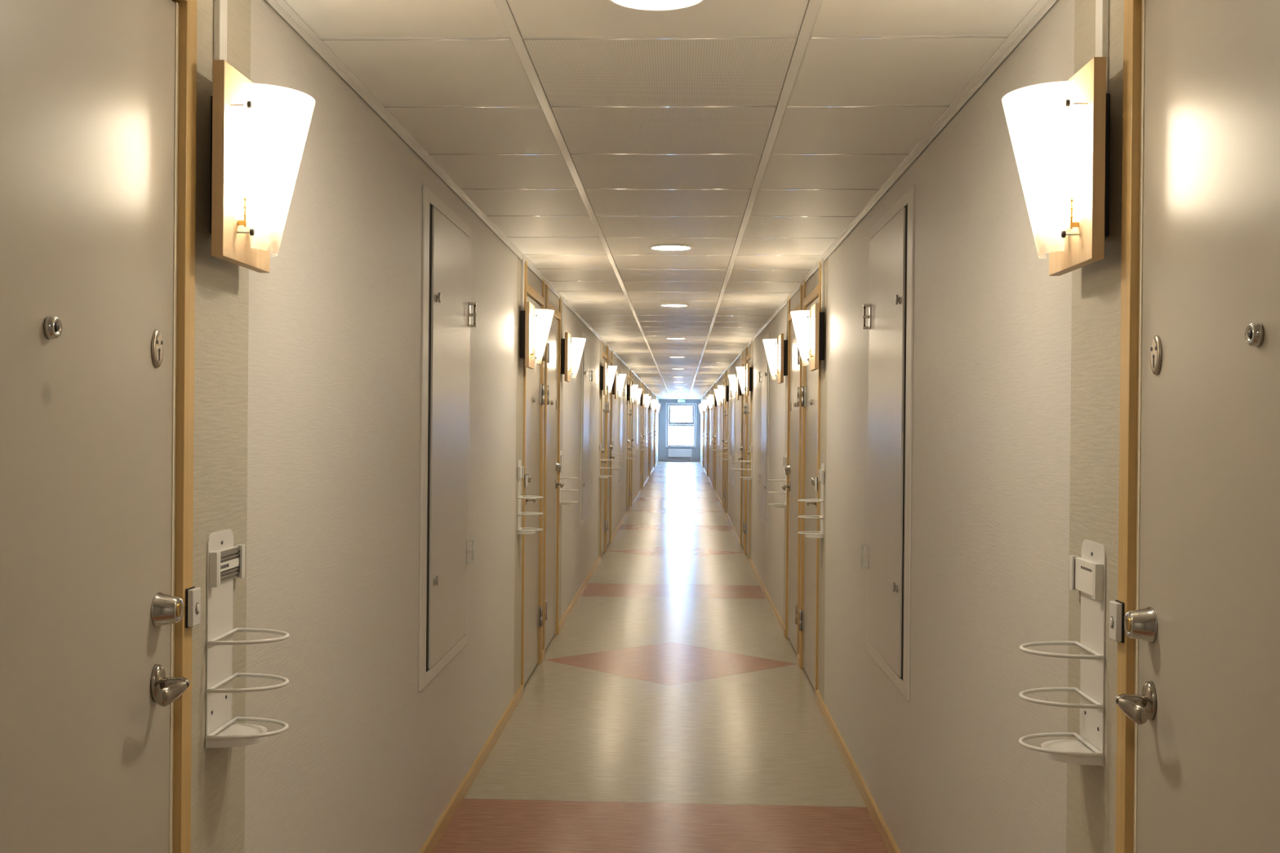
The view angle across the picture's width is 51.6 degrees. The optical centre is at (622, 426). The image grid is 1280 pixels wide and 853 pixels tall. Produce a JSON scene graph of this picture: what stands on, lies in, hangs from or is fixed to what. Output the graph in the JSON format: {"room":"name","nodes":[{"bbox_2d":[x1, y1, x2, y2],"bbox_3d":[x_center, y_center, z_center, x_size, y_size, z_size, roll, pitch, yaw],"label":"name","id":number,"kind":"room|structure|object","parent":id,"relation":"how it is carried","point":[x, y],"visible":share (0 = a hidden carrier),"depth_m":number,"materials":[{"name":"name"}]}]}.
{"room":"apartment building corridor","nodes":[
{"label":"apartment building corridor","id":0,"kind":"room"},
{"bbox_2d":[191,0,658,852],"bbox_3d":[0.079,0.153,22.919,0.220,2.389,51.000,1,0,3],"label":"wall","id":1,"kind":"structure","parent":0,"point":[307,427],"depth_m":3.22,"materials":[{"name":"paint"}]},
{"bbox_2d":[0,0,196,852],"bbox_3d":[-0.771,0.285,1.747,0.153,2.268,0.929,1,0,3],"label":"door","id":2,"kind":"structure","parent":1,"relation":"in","point":[98,98],"depth_m":1.87,"materials":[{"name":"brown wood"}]},
{"bbox_2d":[185,586,200,628],"bbox_3d":[-0.710,0.299,2.194,0.015,0.064,0.037,1,0,3],"label":"bell","id":3,"kind":"object","parent":2,"relation":"attached to","point":[193,594],"visible":1,"depth_m":2.18,"materials":[{"name":"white plastic"}]},
{"bbox_2d":[209,0,285,272],"bbox_3d":[-0.629,-0.565,2.330,0.170,0.560,0.252,1,0,3],"label":"wall sconce","id":4,"kind":"object","parent":1,"relation":"attached to","point":[244,126],"visible":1,"depth_m":2.31,"materials":[{"name":"brown wood"}]},
{"bbox_2d":[205,528,289,748],"bbox_3d":[-0.658,0.374,2.369,0.124,0.373,0.161,1,0,3],"label":"rack","id":5,"kind":"object","parent":1,"relation":"attached to","point":[225,562],"visible":1,"depth_m":2.35,"materials":[{"name":"white metal"}]},
{"bbox_2d":[207,723,266,747],"bbox_3d":[-0.678,0.552,2.364,0.083,0.014,0.125,1,0,3],"label":"tray","id":6,"kind":"object","parent":5,"relation":"on","point":[221,735],"depth_m":2.33,"materials":[{"name":"white plastic"}]},
{"bbox_2d":[418,184,476,692],"bbox_3d":[-0.600,0.036,4.646,0.034,1.604,0.930,1,0,3],"label":"hatch","id":7,"kind":"object","parent":1,"relation":"attached to","point":[444,540],"visible":1,"depth_m":4.55,"materials":[{"name":"beige paint"}]},
{"bbox_2d":[266,0,658,399],"bbox_3d":[0.209,-0.915,22.910,0.022,0.030,51.000,1,0,3],"label":"trim","id":8,"kind":"structure","parent":1,"relation":"attached to","point":[281,6],"depth_m":3.67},
{"bbox_2d":[418,684,523,852],"bbox_3d":[-0.626,1.383,4.559,0.013,0.055,4.693,1,0,3],"label":"baseboard","id":9,"kind":"structure","parent":1,"relation":"attached to","point":[429,846],"depth_m":5.13,"materials":[{"name":"brown wood"}]},
{"bbox_2d":[517,460,543,534],"bbox_3d":[-0.465,0.359,6.737,0.124,0.373,0.161,1,0,3],"label":"rack","id":10,"kind":"object","parent":1,"relation":"attached to","point":[520,468],"visible":1,"depth_m":6.71,"materials":[{"name":"white metal"}]},
{"bbox_2d":[517,531,535,534],"bbox_3d":[-0.484,0.537,6.745,0.083,0.014,0.125,1,0,3],"label":"tray","id":11,"kind":"object","parent":10,"relation":"on","point":[518,532],"depth_m":6.69,"materials":[{"name":"white plastic"}]},
{"bbox_2d":[520,257,542,368],"bbox_3d":[-0.432,-0.579,6.767,0.170,0.560,0.252,1,0,3],"label":"wall sconce","id":12,"kind":"object","parent":1,"relation":"attached to","point":[531,326],"visible":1,"depth_m":6.75,"materials":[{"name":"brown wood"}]},
{"bbox_2d":[520,261,545,693],"bbox_3d":[-0.522,0.267,7.366,0.153,2.268,0.929,1,0,3],"label":"door","id":13,"kind":"structure","parent":1,"relation":"in","point":[534,388],"depth_m":7.43,"materials":[{"name":"brown wood"}]},
{"bbox_2d":[524,474,528,487],"bbox_3d":[-0.502,0.284,6.915,0.012,0.064,0.037,1,0,3],"label":"bell","id":14,"kind":"object","parent":13,"relation":"attached to","point":[526,476],"visible":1,"depth_m":6.90,"materials":[{"name":"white plastic"}]},
{"bbox_2d":[541,649,544,662],"bbox_3d":[-0.478,1.372,7.908,0.013,0.055,0.148,1,0,3],"label":"baseboard","id":15,"kind":"structure","parent":1,"relation":"attached to","point":[542,651],"depth_m":7.90,"materials":[{"name":"brown wood"}]},
{"bbox_2d":[542,282,564,657],"bbox_3d":[-0.475,0.263,8.445,0.153,2.268,0.929,1,0,3],"label":"door","id":16,"kind":"structure","parent":1,"relation":"in","point":[552,485],"depth_m":8.50,"materials":[{"name":"brown wood"}]},
{"bbox_2d":[560,298,576,382],"bbox_3d":[-0.333,-0.587,9.028,0.170,0.560,0.252,1,0,3],"label":"wall sconce","id":17,"kind":"object","parent":1,"relation":"attached to","point":[565,343],"visible":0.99,"depth_m":9.00,"materials":[{"name":"brown wood"}]},
{"bbox_2d":[559,450,578,505],"bbox_3d":[-0.362,0.351,9.068,0.124,0.373,0.161,1,0,3],"label":"rack","id":18,"kind":"object","parent":1,"relation":"attached to","point":[562,457],"visible":0.99,"depth_m":9.02,"materials":[{"name":"white metal"}]},
{"bbox_2d":[560,502,573,505],"bbox_3d":[-0.382,0.529,9.062,0.083,0.014,0.125,1,0,3],"label":"tray","id":19,"kind":"object","parent":18,"relation":"on","point":[561,504],"depth_m":9.01,"materials":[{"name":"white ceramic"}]},
{"bbox_2d":[558,555,600,634],"bbox_3d":[-0.330,1.361,11.258,0.013,0.055,4.693,1,0,3],"label":"baseboard","id":20,"kind":"structure","parent":1,"relation":"attached to","point":[571,607],"depth_m":10.52,"materials":[{"name":"brown wood"}]},
{"bbox_2d":[580,330,592,525],"bbox_3d":[-0.304,0.014,11.345,0.034,1.604,0.930,1,0,3],"label":"hatch","id":21,"kind":"object","parent":1,"relation":"attached to","point":[585,344],"visible":1,"depth_m":11.25,"materials":[{"name":"beige paint"}]},
{"bbox_2d":[600,342,608,555],"bbox_3d":[-0.226,0.244,14.065,0.153,2.268,0.929,1,0,3],"label":"door","id":22,"kind":"structure","parent":1,"relation":"in","point":[604,403],"depth_m":14.21,"materials":[{"name":"brown wood"}]},
{"bbox_2d":[600,339,610,395],"bbox_3d":[-0.137,-0.602,13.466,0.170,0.560,0.252,1,0,3],"label":"wall sconce","id":23,"kind":"object","parent":1,"relation":"attached to","point":[603,369],"visible":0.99,"depth_m":13.44,"materials":[{"name":"brown wood"}]},
{"bbox_2d":[599,441,612,478],"bbox_3d":[-0.169,0.337,13.435,0.124,0.373,0.161,1,0,3],"label":"rack","id":24,"kind":"object","parent":1,"relation":"attached to","point":[600,444],"visible":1,"depth_m":13.39,"materials":[{"name":"white metal"}]},
{"bbox_2d":[605,347,614,546],"bbox_3d":[-0.179,0.241,15.143,0.153,2.268,0.929,1,0,3],"label":"door","id":25,"kind":"structure","parent":1,"relation":"in","point":[609,421],"depth_m":15.34,"materials":[{"name":"brown wood"}]},
{"bbox_2d":[612,352,621,399],"bbox_3d":[-0.037,-0.609,15.727,0.170,0.560,0.252,1,0,3],"label":"wall sconce","id":26,"kind":"object","parent":1,"relation":"attached to","point":[614,375],"visible":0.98,"depth_m":15.70,"materials":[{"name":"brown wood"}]},
{"bbox_2d":[611,440,622,470],"bbox_3d":[-0.066,0.329,15.766,0.124,0.373,0.161,1,0,3],"label":"rack","id":27,"kind":"object","parent":1,"relation":"attached to","point":[612,468],"visible":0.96,"depth_m":15.71,"materials":[{"name":"white metal"}]},
{"bbox_2d":[610,511,627,542],"bbox_3d":[-0.034,1.338,17.956,0.013,0.055,4.693,1,0,3],"label":"baseboard","id":28,"kind":"structure","parent":1,"relation":"attached to","point":[618,527],"depth_m":17.39,"materials":[{"name":"brown wood"}]},
{"bbox_2d":[618,365,624,485],"bbox_3d":[-0.008,-0.008,18.043,0.034,1.604,0.930,1,0,3],"label":"hatch","id":29,"kind":"object","parent":1,"relation":"attached to","point":[620,405],"visible":0.95,"depth_m":17.97,"materials":[{"name":"beige paint"}]},
{"bbox_2d":[626,368,631,511],"bbox_3d":[0.070,0.222,20.763,0.153,2.268,0.929,1,0,3],"label":"door","id":30,"kind":"structure","parent":1,"relation":"in","point":[628,448],"depth_m":21.02,"materials":[{"name":"brown wood"}]},
{"bbox_2d":[626,367,634,404],"bbox_3d":[0.160,-0.624,20.164,0.170,0.560,0.252,1,0,3],"label":"wall sconce","id":31,"kind":"object","parent":1,"relation":"attached to","point":[628,386],"visible":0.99,"depth_m":20.13,"materials":[{"name":"brown wood"}]},
{"bbox_2d":[626,436,635,459],"bbox_3d":[0.127,0.315,20.134,0.124,0.373,0.161,1,0,3],"label":"rack","id":32,"kind":"object","parent":1,"relation":"attached to","point":[627,437],"visible":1,"depth_m":20.08,"materials":[{"name":"white metal"}]},
{"bbox_2d":[629,371,635,506],"bbox_3d":[0.117,0.218,21.842,0.153,2.268,0.929,1,0,3],"label":"door","id":33,"kind":"structure","parent":1,"relation":"in","point":[632,373],"depth_m":22.15,"materials":[{"name":"brown wood"}]},
{"bbox_2d":[632,383,639,405],"bbox_3d":[0.259,-0.632,22.425,0.170,0.560,0.252,1,0,3],"label":"wall sconce","id":34,"kind":"object","parent":1,"relation":"attached to","point":[637,391],"visible":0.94,"depth_m":22.39,"materials":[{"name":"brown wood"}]},
{"bbox_2d":[631,488,640,506],"bbox_3d":[0.262,1.316,24.654,0.013,0.055,4.693,1,0,3],"label":"baseboard","id":35,"kind":"structure","parent":1,"relation":"attached to","point":[639,491],"depth_m":24.35,"materials":[{"name":"brown wood"}]},
{"bbox_2d":[635,381,638,468],"bbox_3d":[0.276,-0.031,24.742,0.008,1.604,0.930,1,0,3],"label":"hatch","id":36,"kind":"object","parent":1,"relation":"attached to","point":[637,401],"visible":1,"depth_m":24.58,"materials":[{"name":"beige paint"}]},
{"bbox_2d":[640,382,643,489],"bbox_3d":[0.366,0.200,27.461,0.153,2.268,0.929,1,0,3],"label":"door","id":37,"kind":"structure","parent":1,"relation":"in","point":[642,411],"depth_m":27.80,"materials":[{"name":"brown wood"}]},
{"bbox_2d":[641,382,644,487],"bbox_3d":[0.413,0.196,28.540,0.153,2.268,0.929,1,0,3],"label":"door","id":38,"kind":"structure","parent":1,"relation":"in","point":[643,435],"depth_m":28.95,"materials":[{"name":"brown wood"}]},
{"bbox_2d":[640,380,645,408],"bbox_3d":[0.456,-0.646,26.862,0.170,0.560,0.252,1,0,3],"label":"wall sconce","id":39,"kind":"object","parent":1,"relation":"attached to","point":[642,395],"visible":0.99,"depth_m":26.83,"materials":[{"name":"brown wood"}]},
{"bbox_2d":[645,390,647,457],"bbox_3d":[0.572,-0.053,31.440,0.008,1.604,0.930,1,0,3],"label":"hatch","id":40,"kind":"object","parent":1,"relation":"attached to","point":[646,390],"visible":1,"depth_m":31.33,"materials":[{"name":"beige paint"}]},
{"bbox_2d":[644,394,648,409],"bbox_3d":[0.555,-0.654,29.124,0.170,0.560,0.252,1,0,3],"label":"wall sconce","id":41,"kind":"object","parent":1,"relation":"attached to","point":[646,401],"visible":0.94,"depth_m":29.03,"materials":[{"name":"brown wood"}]},
{"bbox_2d":[648,390,650,475],"bbox_3d":[0.662,0.177,34.160,0.153,2.268,0.929,1,0,3],"label":"door","id":42,"kind":"structure","parent":1,"relation":"in","point":[649,437],"depth_m":34.56,"materials":[{"name":"brown wood"}]},
{"bbox_2d":[649,390,652,475],"bbox_3d":[0.709,0.174,35.239,0.153,2.268,0.929,1,0,3],"label":"door","id":43,"kind":"structure","parent":1,"relation":"in","point":[650,390],"depth_m":35.66,"materials":[{"name":"brown wood"}]},
{"bbox_2d":[648,398,653,411],"bbox_3d":[0.751,-0.669,33.561,0.170,0.560,0.252,1,0,3],"label":"wall sconce","id":44,"kind":"object","parent":1,"relation":"attached to","point":[650,398],"visible":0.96,"depth_m":33.53,"materials":[{"name":"brown wood"}]},
{"bbox_2d":[651,395,653,452],"bbox_3d":[0.868,-0.075,38.139,0.008,1.604,0.930,1,0,3],"label":"hatch","id":45,"kind":"object","parent":1,"relation":"attached to","point":[652,396],"visible":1,"depth_m":38.15,"materials":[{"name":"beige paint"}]},
{"bbox_2d":[653,395,655,467],"bbox_3d":[0.958,0.155,40.858,0.153,2.268,0.929,1,0,3],"label":"door","id":46,"kind":"structure","parent":1,"relation":"in","point":[655,395],"depth_m":41.28,"materials":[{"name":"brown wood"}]},
{"bbox_2d":[654,399,656,466],"bbox_3d":[1.005,0.151,41.937,0.153,2.268,0.929,1,0,3],"label":"door","id":47,"kind":"structure","parent":1,"relation":"in","point":[655,399],"depth_m":42.35,"materials":[{"name":"brown wood"}]},
{"bbox_2d":[432,461,888,852],"bbox_3d":[0.943,1.416,22.810,1.939,0.120,51.450,1,0,3],"label":"floor","id":48,"kind":"structure","parent":0,"point":[671,710],"depth_m":6.24,"materials":[{"name":"beige laminate"}]},
{"bbox_2d":[284,0,1039,399],"bbox_3d":[0.968,-0.972,22.887,1.939,0.123,51.260,1,0,3],"label":"ceiling","id":49,"kind":"structure","parent":0,"point":[749,135],"depth_m":3.70,"materials":[{"name":"white tile"}]},
{"bbox_2d":[608,0,705,10],"bbox_3d":[0.067,-0.842,2.573,0.212,0.008,0.212,1,0,3],"label":"recessed light","id":50,"kind":"object","parent":49,"relation":"in","point":[644,5],"visible":1,"depth_m":2.63,"materials":[{"name":"white glass"}]},
{"bbox_2d":[617,0,695,7],"bbox_3d":[0.067,-0.842,2.573,0.179,0.007,0.179,1,0,3],"label":"diffuser","id":51,"kind":"object","parent":50,"relation":"attached to","point":[625,3],"depth_m":2.63,"materials":[{"name":"white plastic"}]},
{"bbox_2d":[648,244,693,250],"bbox_3d":[0.232,-0.854,6.319,0.212,0.008,0.212,1,0,3],"label":"recessed light","id":52,"kind":"object","parent":49,"relation":"in","point":[657,246],"visible":1,"depth_m":6.29,"materials":[{"name":"white glass"}]},
{"bbox_2d":[653,245,689,249],"bbox_3d":[0.232,-0.854,6.319,0.179,0.007,0.179,1,0,3],"label":"diffuser","id":53,"kind":"object","parent":52,"relation":"attached to","point":[655,247],"depth_m":6.30,"materials":[{"name":"white plastic"}]},
{"bbox_2d":[659,303,688,306],"bbox_3d":[0.370,-0.865,9.441,0.212,0.008,0.212,1,0,3],"label":"recessed light","id":54,"kind":"object","parent":49,"relation":"in","point":[661,304],"visible":1,"depth_m":9.41,"materials":[{"name":"white glass"}]},
{"bbox_2d":[663,304,685,306],"bbox_3d":[0.370,-0.864,9.441,0.179,0.007,0.179,1,0,3],"label":"diffuser","id":55,"kind":"object","parent":54,"relation":"attached to","point":[664,304],"depth_m":9.42,"materials":[{"name":"white plastic"}]},
{"bbox_2d":[666,337,686,339],"bbox_3d":[0.536,-0.877,13.187,0.212,0.008,0.212,1,0,3],"label":"recessed light","id":56,"kind":"object","parent":49,"relation":"in","point":[668,338],"visible":1,"depth_m":13.13,"materials":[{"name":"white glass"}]},
{"bbox_2d":[657,399,700,461],"bbox_3d":[2.087,0.076,48.426,1.939,2.389,0.140,1,0,3],"label":"wall","id":57,"kind":"structure","parent":0,"point":[662,450],"depth_m":48.37,"materials":[{"name":"white paint"}]},
{"bbox_2d":[667,448,692,457],"bbox_3d":[2.113,1.042,48.316,0.898,0.460,0.082,1,0,3],"label":"panel radiator","id":58,"kind":"object","parent":57,"relation":"attached to","point":[671,452],"visible":1,"depth_m":48.29,"materials":[{"name":"white metal"}]},
{"bbox_2d":[665,403,697,447],"bbox_3d":[2.147,-0.051,48.388,1.130,1.615,0.190,1,0,3],"label":"window","id":59,"kind":"structure","parent":57,"relation":"in","point":[668,423],"depth_m":48.38,"materials":[{"name":"grey paint"}]},
{"bbox_2d":[700,0,1124,852],"bbox_3d":[1.836,0.169,22.842,0.220,2.389,51.000,1,0,3],"label":"wall","id":60,"kind":"structure","parent":0,"point":[1015,422],"depth_m":3.15,"materials":[{"name":"paint"}]},
{"bbox_2d":[702,413,703,466],"bbox_3d":[2.590,0.166,41.867,0.153,2.268,0.929,1,0,3],"label":"door","id":61,"kind":"structure","parent":60,"relation":"in","point":[703,413],"depth_m":42.29,"materials":[{"name":"brown wood"}]},
{"bbox_2d":[702,395,704,468],"bbox_3d":[2.542,0.169,40.788,0.153,2.268,0.929,1,0,3],"label":"door","id":62,"kind":"structure","parent":60,"relation":"in","point":[704,396],"depth_m":40.34,"materials":[{"name":"brown wood"}]},
{"bbox_2d":[705,396,706,452],"bbox_3d":[2.397,-0.062,38.071,0.008,1.604,0.930,1,0,3],"label":"hatch","id":63,"kind":"object","parent":60,"relation":"attached to","point":[705,397],"visible":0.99,"depth_m":37.81,"materials":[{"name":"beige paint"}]},
{"bbox_2d":[705,391,708,475],"bbox_3d":[2.294,0.188,35.169,0.153,2.268,0.929,1,0,3],"label":"door","id":64,"kind":"structure","parent":60,"relation":"in","point":[708,392],"depth_m":35.59,"materials":[{"name":"brown wood"}]},
{"bbox_2d":[705,398,709,411],"bbox_3d":[2.119,-0.656,33.500,0.170,0.560,0.252,1,0,3],"label":"wall sconce","id":65,"kind":"object","parent":60,"relation":"attached to","point":[707,402],"visible":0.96,"depth_m":33.46,"materials":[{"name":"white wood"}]},
{"bbox_2d":[706,391,709,477],"bbox_3d":[2.246,0.192,34.090,0.153,2.268,0.929,1,0,3],"label":"door","id":66,"kind":"structure","parent":60,"relation":"in","point":[708,438],"depth_m":34.50,"materials":[{"name":"brown wood"}]},
{"bbox_2d":[710,391,711,458],"bbox_3d":[2.101,-0.039,31.373,0.008,1.604,0.930,1,0,3],"label":"hatch","id":67,"kind":"object","parent":60,"relation":"attached to","point":[711,391],"visible":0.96,"depth_m":31.35,"materials":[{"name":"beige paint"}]},
{"bbox_2d":[711,384,715,488],"bbox_3d":[1.998,0.210,28.470,0.153,2.268,0.929,1,0,3],"label":"door","id":68,"kind":"structure","parent":60,"relation":"in","point":[713,384],"depth_m":28.89,"materials":[{"name":"brown wood"}]},
{"bbox_2d":[711,381,716,408],"bbox_3d":[1.823,-0.634,26.802,0.170,0.560,0.252,1,0,3],"label":"wall sconce","id":69,"kind":"object","parent":60,"relation":"attached to","point":[713,398],"visible":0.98,"depth_m":26.77,"materials":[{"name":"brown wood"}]},
{"bbox_2d":[713,383,716,490],"bbox_3d":[1.950,0.214,27.392,0.153,2.268,0.929,1,0,3],"label":"door","id":70,"kind":"structure","parent":60,"relation":"in","point":[715,412],"depth_m":27.78,"materials":[{"name":"brown wood"}]},
{"bbox_2d":[715,489,722,507],"bbox_3d":[1.786,1.330,24.587,0.013,0.055,4.693,1,0,3],"label":"baseboard","id":71,"kind":"structure","parent":60,"relation":"attached to","point":[716,493],"depth_m":24.24,"materials":[{"name":"brown wood"}]},
{"bbox_2d":[718,382,720,469],"bbox_3d":[1.805,-0.017,24.674,0.008,1.604,0.930,1,0,3],"label":"hatch","id":72,"kind":"object","parent":60,"relation":"attached to","point":[719,385],"visible":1,"depth_m":24.49,"materials":[{"name":"beige paint"}]},
{"bbox_2d":[717,386,723,406],"bbox_3d":[1.627,-0.619,22.365,0.170,0.560,0.252,1,0,3],"label":"wall sconce","id":73,"kind":"object","parent":60,"relation":"attached to","point":[718,391],"visible":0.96,"depth_m":22.34,"materials":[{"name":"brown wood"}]},
{"bbox_2d":[720,372,725,507],"bbox_3d":[1.702,0.233,21.772,0.153,2.268,0.929,1,0,3],"label":"door","id":74,"kind":"structure","parent":60,"relation":"in","point":[724,374],"depth_m":22.12,"materials":[{"name":"brown wood"}]},
{"bbox_2d":[720,437,728,460],"bbox_3d":[1.540,0.327,20.071,0.124,0.373,0.161,1,0,3],"label":"rack","id":75,"kind":"object","parent":60,"relation":"attached to","point":[726,437],"visible":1,"depth_m":20.10,"materials":[{"name":"white metal"}]},
{"bbox_2d":[721,368,728,404],"bbox_3d":[1.527,-0.612,20.104,0.170,0.560,0.252,1,0,3],"label":"wall sconce","id":76,"kind":"object","parent":60,"relation":"attached to","point":[726,387],"visible":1,"depth_m":20.07,"materials":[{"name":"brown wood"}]},
{"bbox_2d":[724,368,728,512],"bbox_3d":[1.654,0.236,20.693,0.153,2.268,0.929,1,0,3],"label":"door","id":77,"kind":"structure","parent":60,"relation":"in","point":[726,371],"depth_m":20.93,"materials":[{"name":"brown wood"}]},
{"bbox_2d":[729,366,735,487],"bbox_3d":[1.496,0.005,17.977,0.034,1.604,0.930,1,0,3],"label":"hatch","id":78,"kind":"object","parent":60,"relation":"attached to","point":[733,396],"visible":0.94,"depth_m":17.88,"materials":[{"name":"beige paint"}]},
{"bbox_2d":[726,512,740,544],"bbox_3d":[1.490,1.352,17.889,0.013,0.055,4.693,1,0,3],"label":"baseboard","id":79,"kind":"structure","parent":60,"relation":"attached to","point":[727,515],"depth_m":17.46,"materials":[{"name":"brown wood"}]},
{"bbox_2d":[730,442,741,471],"bbox_3d":[1.347,0.342,15.704,0.124,0.373,0.161,1,0,3],"label":"rack","id":80,"kind":"object","parent":60,"relation":"attached to","point":[735,469],"visible":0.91,"depth_m":15.72,"materials":[{"name":"white metal"}]},
{"bbox_2d":[733,352,742,399],"bbox_3d":[1.331,-0.597,15.666,0.170,0.560,0.252,1,0,3],"label":"wall sconce","id":81,"kind":"object","parent":60,"relation":"attached to","point":[739,377],"visible":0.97,"depth_m":15.63,"materials":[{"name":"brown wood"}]},
{"bbox_2d":[737,347,746,547],"bbox_3d":[1.406,0.255,15.074,0.153,2.268,0.929,1,0,3],"label":"door","id":82,"kind":"structure","parent":60,"relation":"in","point":[742,448],"depth_m":15.31,"materials":[{"name":"brown wood"}]},
{"bbox_2d":[739,442,751,479],"bbox_3d":[1.244,0.349,13.373,0.124,0.373,0.161,1,0,3],"label":"rack","id":83,"kind":"object","parent":60,"relation":"attached to","point":[743,477],"visible":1,"depth_m":13.35,"materials":[{"name":"white metal"}]},
{"bbox_2d":[742,341,752,395],"bbox_3d":[1.231,-0.589,13.405,0.170,0.560,0.252,1,0,3],"label":"wall sconce","id":84,"kind":"object","parent":60,"relation":"attached to","point":[748,370],"visible":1,"depth_m":13.37,"materials":[{"name":"brown wood"}]},
{"bbox_2d":[743,343,751,557],"bbox_3d":[1.358,0.259,13.995,0.153,2.268,0.929,1,0,3],"label":"door","id":85,"kind":"structure","parent":60,"relation":"in","point":[748,398],"depth_m":14.18,"materials":[{"name":"brown wood"}]},
{"bbox_2d":[757,332,769,528],"bbox_3d":[1.200,0.027,11.278,0.034,1.604,0.930,1,0,3],"label":"hatch","id":86,"kind":"object","parent":60,"relation":"attached to","point":[765,371],"visible":1,"depth_m":11.17,"materials":[{"name":"beige paint"}]},
{"bbox_2d":[748,557,785,637],"bbox_3d":[1.194,1.374,11.190,0.013,0.055,4.693,1,0,3],"label":"baseboard","id":87,"kind":"structure","parent":60,"relation":"attached to","point":[765,592],"depth_m":10.47,"materials":[{"name":"brown wood"}]},
{"bbox_2d":[767,452,786,507],"bbox_3d":[1.051,0.364,9.005,0.124,0.373,0.161,1,0,3],"label":"rack","id":88,"kind":"object","parent":60,"relation":"attached to","point":[784,459],"visible":0.94,"depth_m":8.96,"materials":[{"name":"white metal"}]},
{"bbox_2d":[773,505,786,507],"bbox_3d":[1.067,0.542,8.998,0.083,0.014,0.125,1,0,3],"label":"tray","id":89,"kind":"object","parent":88,"relation":"on","point":[774,506],"depth_m":8.95,"materials":[{"name":"white plastic"}]},
{"bbox_2d":[772,300,788,383],"bbox_3d":[1.035,-0.575,8.968,0.170,0.560,0.252,1,0,3],"label":"wall sconce","id":90,"kind":"object","parent":60,"relation":"attached to","point":[782,344],"visible":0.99,"depth_m":8.93,"materials":[{"name":"brown wood"}]},
{"bbox_2d":[781,284,802,653],"bbox_3d":[1.110,0.277,8.375,0.153,2.268,0.929,1,0,3],"label":"door","id":91,"kind":"structure","parent":60,"relation":"in","point":[793,468],"depth_m":8.45,"materials":[{"name":"brown wood"}]},
{"bbox_2d":[796,653,799,667],"bbox_3d":[1.046,1.385,7.841,0.013,0.055,0.148,1,0,3],"label":"baseboard","id":92,"kind":"structure","parent":60,"relation":"attached to","point":[797,655],"depth_m":7.84,"materials":[{"name":"brown wood"}]},
{"bbox_2d":[798,262,821,699],"bbox_3d":[1.062,0.281,7.296,0.153,2.268,0.929,1,0,3],"label":"door","id":93,"kind":"structure","parent":60,"relation":"in","point":[811,388],"depth_m":7.36,"materials":[{"name":"brown wood"}]},
{"bbox_2d":[814,477,817,490],"bbox_3d":[1.002,0.297,6.849,0.012,0.064,0.037,1,0,3],"label":"bell","id":94,"kind":"object","parent":93,"relation":"attached to","point":[816,478],"visible":1,"depth_m":6.83,"materials":[{"name":"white plastic"}]},
{"bbox_2d":[797,462,824,538],"bbox_3d":[0.948,0.372,6.675,0.124,0.373,0.161,1,0,3],"label":"rack","id":95,"kind":"object","parent":60,"relation":"attached to","point":[821,472],"visible":1,"depth_m":6.65,"materials":[{"name":"white metal"}]},
{"bbox_2d":[804,533,822,537],"bbox_3d":[0.965,0.550,6.681,0.083,0.014,0.125,1,0,3],"label":"tray","id":96,"kind":"object","parent":95,"relation":"on","point":[806,535],"depth_m":6.62,"materials":[{"name":"white plastic"}]},
{"bbox_2d":[802,258,824,370],"bbox_3d":[0.935,-0.567,6.707,0.170,0.560,0.252,1,0,3],"label":"wall sconce","id":97,"kind":"object","parent":60,"relation":"attached to","point":[815,343],"visible":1,"depth_m":6.67,"materials":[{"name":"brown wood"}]},
{"bbox_2d":[815,689,900,852],"bbox_3d":[0.898,1.397,4.492,0.013,0.055,4.693,1,0,3],"label":"baseboard","id":98,"kind":"structure","parent":60,"relation":"attached to","point":[882,828],"depth_m":5.15,"materials":[{"name":"brown wood"}]},
{"bbox_2d":[700,0,1057,399],"bbox_3d":[1.725,-0.901,22.843,0.022,0.030,51.000,1,0,3],"label":"trim","id":99,"kind":"structure","parent":60,"relation":"attached to","point":[1037,11],"depth_m":3.62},
{"bbox_2d":[860,185,914,701],"bbox_3d":[0.904,0.050,4.580,0.034,1.604,0.930,1,0,3],"label":"hatch","id":100,"kind":"object","parent":60,"relation":"attached to","point":[891,306],"visible":1,"depth_m":4.47,"materials":[{"name":"beige paint"}]},
{"bbox_2d":[1018,539,1106,766],"bbox_3d":[0.755,0.386,2.307,0.124,0.373,0.161,1,0,3],"label":"rack","id":101,"kind":"object","parent":60,"relation":"attached to","point":[1087,573],"visible":1,"depth_m":2.29,"materials":[{"name":"white metal"}]},
{"bbox_2d":[1040,739,1102,765],"bbox_3d":[0.771,0.565,2.300,0.083,0.014,0.125,1,0,3],"label":"tray","id":102,"kind":"object","parent":101,"relation":"on","point":[1080,752],"depth_m":2.26,"materials":[{"name":"white plastic"}]},
{"bbox_2d":[1033,0,1110,275],"bbox_3d":[0.739,-0.552,2.269,0.170,0.560,0.252,1,0,3],"label":"wall sconce","id":103,"kind":"object","parent":60,"relation":"attached to","point":[1075,132],"visible":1,"depth_m":2.24,"materials":[{"name":"brown wood"}]},
{"bbox_2d":[1115,0,1279,852],"bbox_3d":[0.814,0.300,1.677,0.153,2.268,0.929,1,0,3],"label":"door","id":104,"kind":"structure","parent":60,"relation":"in","point":[1197,698],"depth_m":1.84,"materials":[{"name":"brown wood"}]},
{"bbox_2d":[1109,600,1124,643],"bbox_3d":[0.792,0.313,2.128,0.015,0.064,0.037,1,0,3],"label":"bell","id":105,"kind":"object","parent":104,"relation":"attached to","point":[1116,607],"visible":1,"depth_m":2.11,"materials":[{"name":"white plastic"}]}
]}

